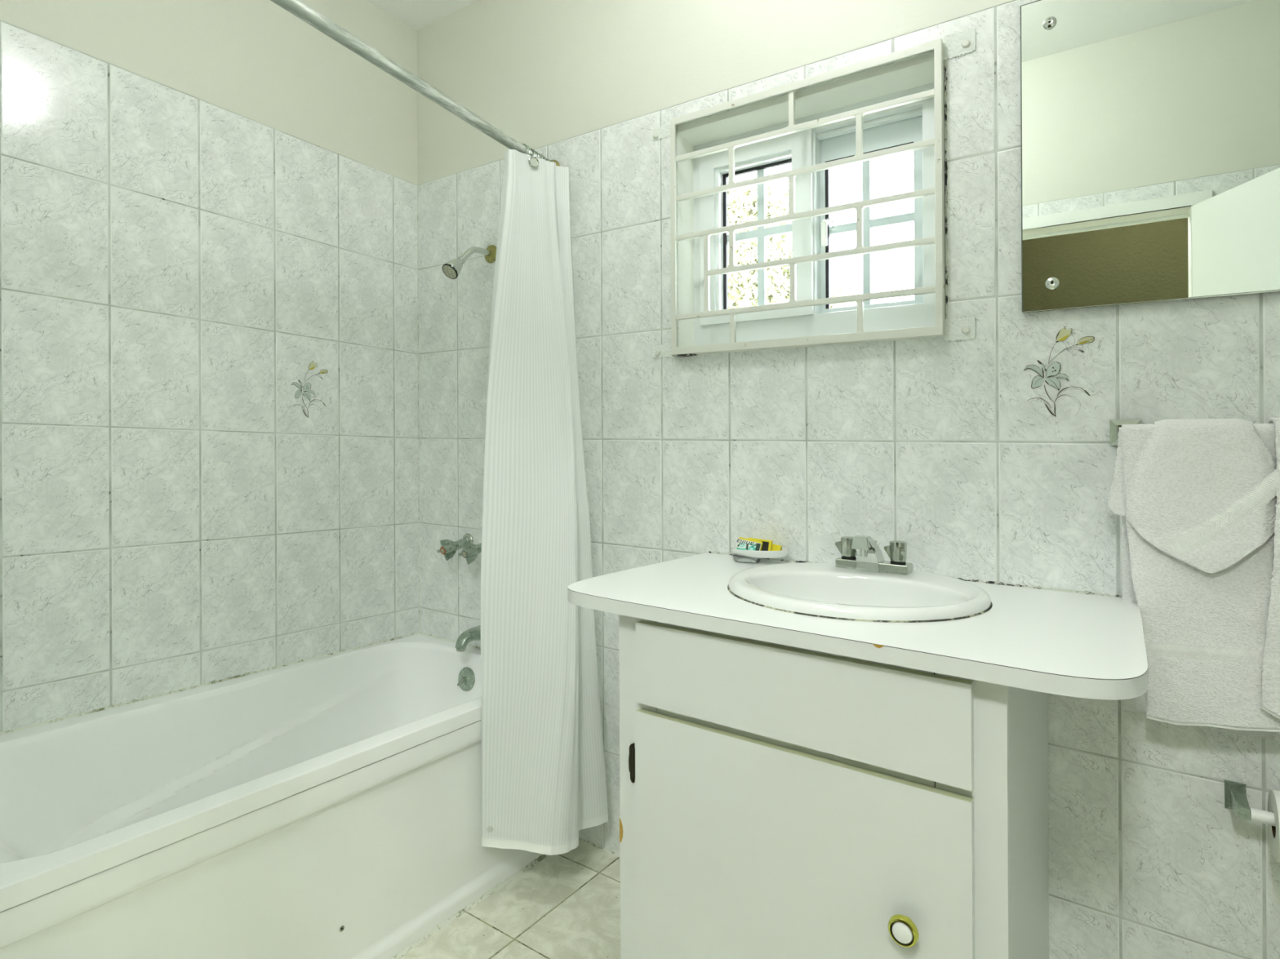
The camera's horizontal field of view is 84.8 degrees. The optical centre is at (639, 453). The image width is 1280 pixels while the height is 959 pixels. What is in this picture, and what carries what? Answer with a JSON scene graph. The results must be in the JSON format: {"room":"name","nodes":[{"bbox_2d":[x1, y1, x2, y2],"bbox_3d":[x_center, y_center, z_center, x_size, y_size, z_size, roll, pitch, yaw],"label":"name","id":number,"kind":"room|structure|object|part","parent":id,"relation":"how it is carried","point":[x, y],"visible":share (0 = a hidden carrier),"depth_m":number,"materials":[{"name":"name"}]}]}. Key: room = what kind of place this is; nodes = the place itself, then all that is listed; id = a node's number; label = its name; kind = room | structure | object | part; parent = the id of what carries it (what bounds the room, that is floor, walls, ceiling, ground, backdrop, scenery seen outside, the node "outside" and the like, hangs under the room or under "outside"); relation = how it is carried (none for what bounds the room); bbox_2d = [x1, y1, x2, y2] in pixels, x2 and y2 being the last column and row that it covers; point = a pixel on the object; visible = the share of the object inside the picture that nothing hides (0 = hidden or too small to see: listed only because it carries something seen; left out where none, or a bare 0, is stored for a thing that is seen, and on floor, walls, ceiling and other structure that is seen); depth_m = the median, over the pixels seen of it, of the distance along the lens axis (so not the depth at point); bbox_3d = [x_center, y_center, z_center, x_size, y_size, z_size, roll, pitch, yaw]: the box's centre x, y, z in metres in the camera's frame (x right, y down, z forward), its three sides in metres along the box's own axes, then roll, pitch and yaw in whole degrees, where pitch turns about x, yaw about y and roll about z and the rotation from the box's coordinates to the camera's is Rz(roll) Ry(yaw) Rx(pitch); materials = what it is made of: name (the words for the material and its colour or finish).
{"room":"bathroom","nodes":[
{"label":"bathroom","id":0,"kind":"room"},
{"bbox_2d":[0,0,418,732],"bbox_3d":[-1.251,-0.197,1.924,0.123,2.858,1.662,0,0,34],"label":"wall","id":1,"kind":"structure","parent":0,"point":[204,203],"depth_m":1.89,"materials":[{"name":"tile"}]},
{"bbox_2d":[290,360,330,417],"bbox_3d":[-1.014,-0.196,2.159,0.001,0.178,0.129,0,0,34],"label":"lily motif","id":2,"kind":"object","parent":1,"relation":"attached to","point":[307,387],"visible":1,"depth_m":2.15,"materials":[{"name":"grey tile"}]},
{"bbox_2d":[366,0,477,31],"bbox_3d":[-0.040,-1.538,1.139,3.020,0.188,1.782,0,0,34],"label":"ceiling","id":3,"kind":"structure","parent":0,"point":[417,15],"depth_m":2.37,"materials":[{"name":"white paint"}]},
{"bbox_2d":[396,840,620,958],"bbox_3d":[-0.028,1.196,1.135,2.980,0.186,1.782,0,0,34],"label":"floor","id":4,"kind":"structure","parent":0,"point":[566,905],"depth_m":1.72,"materials":[{"name":"beige tile"}]},
{"bbox_2d":[0,631,549,958],"bbox_3d":[-0.900,0.879,1.685,0.717,0.534,1.456,0,0,34],"label":"bathtub","id":5,"kind":"object","parent":4,"relation":"on","point":[329,806],"visible":0.82,"depth_m":1.56,"materials":[{"name":"white ceramic"}]},
{"bbox_3d":[-0.567,0.728,2.232,0.032,0.029,0.017,0,0,-34],"label":"drain lever","id":6,"kind":"part","parent":5,"relation":"part of","materials":[{"name":"silver metal"}]},
{"bbox_3d":[-0.555,0.724,2.244,0.074,0.074,0.022,0,0,34],"label":"overflow plate","id":7,"kind":"part","parent":5,"relation":"part of","materials":[{"name":"metal"}]},
{"bbox_2d":[618,614,1048,958],"bbox_3d":[0.375,0.721,1.301,0.617,0.889,0.644,0,0,34],"label":"vanity cabinet","id":8,"kind":"object","parent":4,"relation":"on","point":[777,801],"visible":0.9,"depth_m":1.04,"materials":[{"name":"white laminate"}]},
{"bbox_3d":[0.216,0.364,1.063,0.529,0.149,0.017,0,0,34],"label":"drawer","id":9,"kind":"part","parent":8,"relation":"part of","materials":[{"name":"white laminate"}]},
{"bbox_3d":[0.216,0.747,1.064,0.531,0.609,0.017,0,0,34],"label":"cabinet door","id":10,"kind":"part","parent":8,"relation":"part of","materials":[{"name":"white laminate"}]},
{"bbox_2d":[567,551,1147,699],"bbox_3d":[0.375,0.275,1.306,0.917,0.051,0.638,0,0,34],"label":"countertop","id":11,"kind":"structure","parent":8,"relation":"on","point":[1067,642],"depth_m":1.06,"materials":[{"name":"white laminate"}]},
{"bbox_2d":[731,546,789,563],"bbox_3d":[0.287,0.244,1.681,0.146,0.034,0.091,0,0,34],"label":"soap dish","id":12,"kind":"object","parent":11,"relation":"on","point":[739,555],"visible":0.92,"depth_m":1.65,"materials":[{"name":"white ceramic"}]},
{"bbox_2d":[736,537,763,551],"bbox_3d":[0.264,0.224,1.688,0.062,0.040,0.022,0,0,29],"label":"soap box","id":13,"kind":"object","parent":12,"relation":"on","point":[744,544],"visible":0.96,"depth_m":1.68,"materials":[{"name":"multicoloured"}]},
{"bbox_2d":[736,543,755,551],"bbox_3d":[0.257,0.226,1.684,0.049,0.021,0.001,8,-17,29],"label":"print","id":14,"kind":"object","parent":13,"relation":"on","point":[753,548],"depth_m":1.68},
{"bbox_2d":[739,542,753,550],"bbox_3d":[0.256,0.225,1.684,0.037,0.018,0.001,7,-16,29],"label":"print","id":15,"kind":"object","parent":13,"relation":"on","point":[743,544],"depth_m":1.69},
{"bbox_2d":[737,543,760,551],"bbox_3d":[0.261,0.225,1.682,0.056,0.025,0.001,8,-17,28],"label":"print","id":16,"kind":"object","parent":13,"relation":"on","point":[757,548],"depth_m":1.67},
{"bbox_2d":[748,537,773,551],"bbox_3d":[0.289,0.222,1.689,0.059,0.035,0.018,0,0,29],"label":"soap box","id":17,"kind":"object","parent":12,"relation":"on","point":[767,544],"visible":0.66,"depth_m":1.68,"materials":[{"name":"yellow cardboard"}]},
{"bbox_2d":[758,540,768,551],"bbox_3d":[0.285,0.222,1.684,0.049,0.024,0.001,3,-11,29],"label":"print","id":18,"kind":"object","parent":17,"relation":"attached to","point":[765,545],"depth_m":1.68},
{"bbox_2d":[772,544,782,551],"bbox_3d":[0.314,0.230,1.691,0.057,0.031,0.017,0,0,29],"label":"soap box","id":19,"kind":"object","parent":12,"relation":"on","point":[775,547],"visible":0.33,"depth_m":1.68,"materials":[{"name":"yellow cardboard"}]},
{"bbox_2d":[727,562,992,622],"bbox_3d":[0.407,0.316,1.333,0.485,0.157,0.522,0,0,34],"label":"washbasin","id":20,"kind":"object","parent":11,"relation":"in","point":[818,589],"visible":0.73,"depth_m":1.36,"materials":[{"name":"white ceramic"}]},
{"bbox_2d":[835,535,912,575],"bbox_3d":[0.480,0.210,1.467,0.156,0.080,0.094,0,0,34],"label":"mixer tap","id":21,"kind":"object","parent":20,"relation":"on","point":[870,558],"visible":1,"depth_m":1.45,"materials":[{"name":"silver metal"}]},
{"bbox_3d":[0.355,0.638,0.942,0.039,0.039,0.027,0,0,34],"label":"door knob","id":22,"kind":"part","parent":8,"relation":"part of","materials":[{"name":"white ceramic"}]},
{"bbox_2d":[417,0,1279,958],"bbox_3d":[0.413,-0.160,1.788,2.980,2.896,0.202,0,0,34],"label":"wall","id":23,"kind":"structure","parent":0,"point":[937,446],"depth_m":1.62,"materials":[{"name":"tile"}]},
{"bbox_2d":[270,0,559,166],"bbox_3d":[-0.636,-0.891,1.500,0.058,0.119,1.465,0,0,30],"label":"shower curtain rod","id":24,"kind":"object","parent":23,"relation":"attached to","point":[298,8],"visible":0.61,"depth_m":1.61,"materials":[{"name":"silver metal"}]},
{"bbox_2d":[480,149,608,855],"bbox_3d":[-0.259,0.089,1.886,0.279,1.825,0.349,0,0,34],"label":"shower curtain","id":25,"kind":"object","parent":24,"relation":"hanging from","point":[544,781],"visible":0.98,"depth_m":1.83,"materials":[{"name":"white fabric"}]},
{"bbox_2d":[417,185,420,632],"bbox_3d":[-0.788,-0.157,2.487,0.006,1.593,0.006,0,0,34],"label":"trim","id":26,"kind":"structure","parent":23,"relation":"attached to","point":[419,606],"depth_m":2.49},
{"bbox_2d":[436,533,473,560],"bbox_3d":[-0.606,0.308,2.300,0.068,0.079,0.111,0,0,34],"label":"tap","id":27,"kind":"object","parent":23,"relation":"attached to","point":[448,548],"visible":0.85,"depth_m":2.27,"materials":[{"name":"silver metal"}]},
{"bbox_3d":[-0.616,0.313,2.285,0.068,0.068,0.075,0,0,34],"label":"cross handle","id":28,"kind":"part","parent":27,"relation":"part of","materials":[{"name":"metal"}]},
{"bbox_3d":[-0.591,0.298,2.322,0.027,0.034,0.048,0,0,34],"label":"valve stem","id":29,"kind":"part","parent":27,"relation":"part of","materials":[{"name":"metal"}]},
{"bbox_2d":[455,625,480,652],"bbox_3d":[-0.527,0.587,2.229,0.054,0.060,0.140,0,0,34],"label":"spout","id":30,"kind":"object","parent":23,"relation":"attached to","point":[473,633],"visible":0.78,"depth_m":2.19,"materials":[{"name":"metal"}]},
{"bbox_2d":[456,648,465,652],"bbox_3d":[-0.559,0.612,2.182,0.026,0.009,0.026,0,0,34],"label":"outlet","id":31,"kind":"object","parent":30,"relation":"attached to","point":[457,650],"depth_m":2.17,"materials":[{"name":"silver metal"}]},
{"bbox_2d":[442,244,496,279],"bbox_3d":[-0.538,-0.606,2.201,0.060,0.143,0.192,0,0,34],"label":"shower","id":32,"kind":"object","parent":23,"relation":"attached to","point":[451,269],"visible":1,"depth_m":2.17,"materials":[{"name":"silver metal"}]},
{"bbox_3d":[-0.580,-0.555,2.139,0.052,0.040,0.040,0,0,34],"label":"spray plate","id":33,"kind":"part","parent":32,"relation":"part of","materials":[{"name":"grey metal"}]},
{"bbox_3d":[-0.522,-0.625,2.224,0.019,0.065,0.133,0,0,34],"label":"shower arm","id":34,"kind":"part","parent":32,"relation":"part of","materials":[{"name":"silver metal"}]},
{"bbox_2d":[457,542,481,564],"bbox_3d":[-0.521,0.310,2.241,0.068,0.079,0.111,0,0,34],"label":"tap","id":35,"kind":"object","parent":23,"relation":"attached to","point":[470,552],"visible":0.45,"depth_m":2.21,"materials":[{"name":"silver metal"}]},
{"bbox_2d":[578,837,620,857],"bbox_3d":[0.055,1.145,1.911,0.620,0.020,0.009,0,0,34],"label":"trim","id":36,"kind":"structure","parent":23,"relation":"attached to","point":[580,839],"depth_m":2.03,"materials":[{"name":"beige tile"}]},
{"bbox_2d":[677,52,935,345],"bbox_3d":[0.429,-0.565,1.775,0.667,0.630,0.195,0,0,34],"label":"window","id":37,"kind":"structure","parent":23,"relation":"in","point":[913,122],"depth_m":1.76,"materials":[{"name":"white metal"}]},
{"bbox_3d":[0.306,-0.590,1.854,0.321,0.489,0.038,0,0,34],"label":"sliding sash","id":38,"kind":"part","parent":37,"relation":"part of","materials":[{"name":"white metal"}]},
{"bbox_3d":[0.465,-0.551,1.759,0.020,0.072,0.045,0,0,12],"label":"handle","id":39,"kind":"part","parent":37,"relation":"part of","materials":[{"name":"white plastic"}]},
{"bbox_3d":[0.572,-0.565,1.722,0.264,0.484,0.024,0,0,34],"label":"casement sash","id":40,"kind":"part","parent":37,"relation":"part of","materials":[{"name":"white"}]},
{"bbox_2d":[650,27,975,358],"bbox_3d":[0.361,-0.565,1.686,0.815,0.661,0.028,0,0,34],"label":"window grille","id":41,"kind":"object","parent":23,"relation":"in","point":[951,46],"visible":1,"depth_m":1.62,"materials":[{"name":"white metal"}]},
{"bbox_2d":[1023,326,1098,416],"bbox_3d":[0.829,-0.160,1.379,0.129,0.178,0.001,0,0,34],"label":"lily motif","id":42,"kind":"object","parent":23,"relation":"attached to","point":[1053,369],"visible":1,"depth_m":1.39,"materials":[{"name":"grey tile"}]},
{"bbox_2d":[1109,419,1141,445],"bbox_3d":[1.141,-0.034,1.125,0.643,0.062,0.069,0,0,34],"label":"towel rail","id":43,"kind":"object","parent":23,"relation":"attached to","point":[1114,424],"visible":0.31,"depth_m":1.32,"materials":[{"name":"silver metal"}]},
{"bbox_2d":[1106,426,1125,516],"bbox_3d":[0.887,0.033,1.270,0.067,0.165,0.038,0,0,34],"label":"bath towel","id":44,"kind":"object","parent":43,"relation":"hanging from","point":[1116,503],"visible":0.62,"depth_m":1.27,"materials":[{"name":"white fabric"}]},
{"bbox_2d":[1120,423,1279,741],"bbox_3d":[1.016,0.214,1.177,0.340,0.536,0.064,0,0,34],"label":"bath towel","id":45,"kind":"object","parent":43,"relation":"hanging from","point":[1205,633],"visible":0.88,"depth_m":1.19,"materials":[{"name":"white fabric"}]},
{"bbox_2d":[1124,418,1277,573],"bbox_3d":[0.967,0.071,1.216,0.206,0.263,0.086,0,0,34],"label":"hand towel","id":46,"kind":"object","parent":43,"relation":"hanging from","point":[1202,492],"visible":1,"depth_m":1.18,"materials":[{"name":"white fabric"}]},
{"bbox_2d":[1261,417,1279,719],"bbox_3d":[1.159,0.191,1.081,0.314,0.502,0.097,0,0,34],"label":"bath towel","id":47,"kind":"object","parent":43,"relation":"hanging from","point":[1270,686],"visible":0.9,"depth_m":1.13,"materials":[{"name":"white fabric"}]},
{"bbox_2d":[1020,0,1279,313],"bbox_3d":[1.016,-0.585,1.240,0.602,0.631,0.020,0,0,34],"label":"wall mirror","id":48,"kind":"object","parent":23,"relation":"attached to","point":[1150,129],"visible":1,"depth_m":1.29,"materials":[{"name":"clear mirror"}]},
{"bbox_2d":[1224,779,1275,826],"bbox_3d":[1.093,0.604,1.155,0.191,0.053,0.076,0,0,34],"label":"toilet paper holder","id":49,"kind":"object","parent":23,"relation":"attached to","point":[1235,793],"visible":1,"depth_m":1.19,"materials":[{"name":"metal"}]},
{"bbox_2d":[1267,789,1279,862],"bbox_3d":[1.085,0.615,1.126,0.100,0.114,0.110,0,0,34],"label":"toilet roll","id":50,"kind":"object","parent":49,"relation":"on","point":[1273,802],"visible":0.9,"depth_m":1.14,"materials":[{"name":"white paper"}]},
{"label":"outside","id":51,"kind":"structure","parent":0,"visible":0},
{"bbox_3d":[6.348,1.643,12.881,30.000,1.076,24.800,0,0,34],"label":"ground","id":52,"kind":"structure","parent":51,"visible":0},
{"bbox_2d":[727,169,862,309],"bbox_3d":[1.489,-1.174,8.891,2.696,5.360,1.885,0,0,34],"label":"tree","id":53,"kind":"object","parent":52,"relation":"on","point":[742,205],"visible":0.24,"depth_m":8.65,"materials":[{"name":"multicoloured plant"}]},
{"bbox_2d":[830,272,894,307],"bbox_3d":[3.624,-0.693,11.040,2.849,4.485,1.500,0,0,34],"label":"tree","id":54,"kind":"object","parent":52,"relation":"on","point":[841,273],"visible":0.02,"depth_m":11.06,"materials":[{"name":"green plant"}]}
]}

